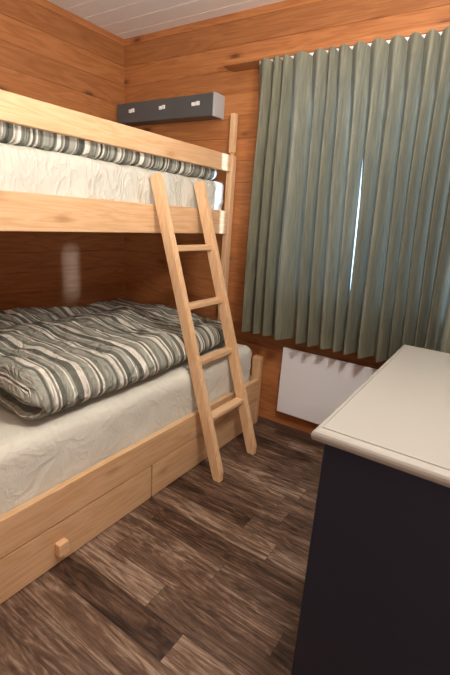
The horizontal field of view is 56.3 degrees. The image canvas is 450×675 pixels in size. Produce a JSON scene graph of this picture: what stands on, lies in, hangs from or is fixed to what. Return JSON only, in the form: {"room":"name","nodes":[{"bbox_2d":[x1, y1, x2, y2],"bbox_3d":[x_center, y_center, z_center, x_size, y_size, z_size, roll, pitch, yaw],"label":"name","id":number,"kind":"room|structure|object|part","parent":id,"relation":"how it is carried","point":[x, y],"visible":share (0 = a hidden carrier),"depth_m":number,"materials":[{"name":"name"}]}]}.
{"room":"bunk bedroom","nodes":[
{"label":"bunk bedroom","id":0,"kind":"room"},
{"bbox_2d":[0,0,124,310],"bbox_3d":[-1.746,-0.511,1.723,0.100,2.354,3.450,14,19,32],"label":"wall","id":1,"kind":"structure","parent":0,"point":[49,53],"depth_m":2.56,"materials":[{"name":"brown wood"}]},
{"bbox_2d":[0,422,323,674],"bbox_3d":[-0.111,1.082,0.965,4.250,0.080,3.650,14,19,32],"label":"floor","id":2,"kind":"structure","parent":0,"point":[204,576],"depth_m":1.50,"materials":[{"name":"brown wood"}]},
{"bbox_2d":[0,89,262,603],"bbox_3d":[-0.818,-0.250,1.962,1.264,1.842,2.114,14,19,32],"label":"bunk bed","id":3,"kind":"object","parent":2,"relation":"on","point":[42,531],"visible":0.66,"depth_m":1.70,"materials":[{"name":"brown wood"}]},
{"bbox_3d":[-0.594,0.767,1.534,0.027,0.052,0.042,14,19,32],"label":"knob","id":4,"kind":"part","parent":3,"relation":"part of","materials":[{"name":"brown wood"}]},
{"bbox_3d":[-0.934,0.670,1.748,0.799,0.165,0.947,14,19,32],"label":"drawer","id":5,"kind":"part","parent":3,"relation":"part of","materials":[{"name":"brown wood"}]},
{"bbox_2d":[0,143,223,209],"bbox_3d":[-0.910,-0.694,1.931,0.869,0.244,1.989,14,19,32],"label":"mattress","id":6,"kind":"object","parent":3,"relation":"on","point":[22,169],"visible":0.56,"depth_m":1.70,"materials":[{"name":"white fabric"}]},
{"bbox_2d":[0,121,216,179],"bbox_3d":[-0.906,-0.864,1.892,0.846,0.104,1.900,14,19,32],"label":"duvet","id":7,"kind":"object","parent":6,"relation":"on","point":[17,135],"visible":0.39,"depth_m":1.73,"materials":[{"name":"fabric"}]},
{"bbox_3d":[-0.562,-0.501,1.724,0.030,0.134,2.025,14,19,32],"label":"rail","id":8,"kind":"part","parent":3,"relation":"part of","materials":[{"name":"brown wood"}]},
{"bbox_3d":[-0.541,-0.818,1.633,0.030,0.090,2.025,14,19,32],"label":"guard rail","id":9,"kind":"part","parent":3,"relation":"part of","materials":[{"name":"brown wood"}]},
{"bbox_2d":[0,342,251,515],"bbox_3d":[-0.857,0.263,2.122,1.169,0.314,1.984,14,19,32],"label":"mattress","id":10,"kind":"object","parent":3,"relation":"on","point":[36,456],"visible":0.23,"depth_m":1.62,"materials":[{"name":"white fabric"}]},
{"bbox_2d":[0,298,224,419],"bbox_3d":[-0.713,-0.025,2.239,1.163,0.193,1.447,14,19,32],"label":"duvet","id":11,"kind":"object","parent":10,"relation":"on","point":[53,359],"visible":0.94,"depth_m":1.82,"materials":[{"name":"fabric"}]},
{"bbox_3d":[-0.372,0.519,1.835,0.028,0.134,2.025,14,19,32],"label":"rail","id":12,"kind":"part","parent":3,"relation":"part of","materials":[{"name":"brown wood"}]},
{"bbox_3d":[-0.400,0.487,2.515,0.799,0.165,0.938,14,19,32],"label":"drawer","id":13,"kind":"part","parent":3,"relation":"part of","materials":[{"name":"brown wood"}]},
{"bbox_3d":[-0.011,-0.284,2.676,0.040,1.618,0.044,14,19,32],"label":"post","id":14,"kind":"part","parent":3,"relation":"part of","materials":[{"name":"brown wood"}]},
{"bbox_3d":[0.192,0.334,2.683,0.062,0.455,0.044,14,19,32],"label":"post","id":15,"kind":"part","parent":3,"relation":"part of","materials":[{"name":"brown wood"}]},
{"bbox_2d":[150,172,256,482],"bbox_3d":[-0.088,-0.057,2.169,0.507,1.451,0.365,14,19,32],"label":"ladder","id":16,"kind":"object","parent":2,"relation":"on","point":[172,250],"visible":1,"depth_m":2.09,"materials":[{"name":"brown wood"}]},
{"bbox_2d":[291,345,449,674],"bbox_3d":[0.633,0.556,1.347,0.459,0.816,0.964,14,19,32],"label":"dresser","id":17,"kind":"object","parent":2,"relation":"on","point":[376,596],"visible":1,"depth_m":0.98,"materials":[{"name":"blue paint"}]},
{"bbox_3d":[0.658,0.179,1.240,0.459,0.030,0.964,14,19,32],"label":"moulding","id":18,"kind":"part","parent":17,"relation":"part of","materials":[{"name":"beige paint"}]},
{"bbox_3d":[0.661,0.166,1.240,0.425,0.006,0.921,14,19,32],"label":"panel","id":19,"kind":"part","parent":17,"relation":"part of","materials":[{"name":"beige paint"}]},
{"bbox_2d":[47,0,284,38],"bbox_3d":[0.044,-1.254,0.299,4.250,0.080,3.650,14,19,32],"label":"ceiling","id":20,"kind":"structure","parent":0,"point":[125,19],"depth_m":2.36,"materials":[{"name":"white wood"}]},
{"bbox_2d":[124,0,449,433],"bbox_3d":[0.962,-0.428,2.062,4.250,2.354,0.100,14,19,32],"label":"wall","id":21,"kind":"structure","parent":0,"point":[187,59],"depth_m":2.52,"materials":[{"name":"brown wood"}]},
{"bbox_2d":[117,92,224,126],"bbox_3d":[-0.362,-1.411,2.619,0.796,0.123,0.108,14,19,32],"label":"wall box","id":22,"kind":"object","parent":21,"relation":"attached to","point":[206,106],"visible":0.94,"depth_m":2.55,"materials":[{"name":"grey laminate"}]},
{"bbox_3d":[-0.036,-1.331,2.415,0.012,0.123,0.102,14,19,32],"label":"panel","id":23,"kind":"part","parent":22,"relation":"part of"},
{"bbox_2d":[257,416,323,445],"bbox_3d":[0.857,0.691,2.333,4.050,0.045,0.012,14,19,32],"label":"baseboard","id":24,"kind":"structure","parent":21,"relation":"attached to","point":[290,430],"depth_m":2.62,"materials":[{"name":"brown wood"}]},
{"bbox_2d":[277,347,377,424],"bbox_3d":[0.661,0.329,2.357,0.767,0.410,0.052,14,19,32],"label":"heater","id":25,"kind":"object","parent":21,"relation":"attached to","point":[312,387],"visible":0.52,"depth_m":2.42,"materials":[{"name":"white metal"}]},
{"bbox_2d":[223,21,449,71],"bbox_3d":[1.058,-1.246,1.669,2.514,0.028,0.107,14,19,32],"label":"curtain valance","id":26,"kind":"object","parent":21,"relation":"attached to","point":[248,62],"visible":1,"depth_m":1.99,"materials":[{"name":"brown wood"}]},
{"bbox_2d":[259,31,442,64],"bbox_3d":[1.088,-1.203,1.615,2.190,0.020,0.020,14,19,32],"label":"rail","id":27,"kind":"object","parent":26,"relation":"attached to","point":[423,35],"visible":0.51,"depth_m":1.92,"materials":[{"name":"white plastic"}]},
{"bbox_2d":[241,41,370,351],"bbox_3d":[0.398,-0.671,2.174,0.653,1.429,0.136,14,19,32],"label":"curtain","id":28,"kind":"object","parent":27,"relation":"hanging from","point":[308,160],"visible":1,"depth_m":2.15,"materials":[{"name":"green fabric"}]},
{"bbox_2d":[343,26,449,361],"bbox_3d":[1.242,-0.458,1.633,1.570,1.433,0.137,14,19,32],"label":"curtain","id":29,"kind":"object","parent":27,"relation":"hanging from","point":[399,296],"visible":0.94,"depth_m":1.90,"materials":[{"name":"green fabric"}]}
]}

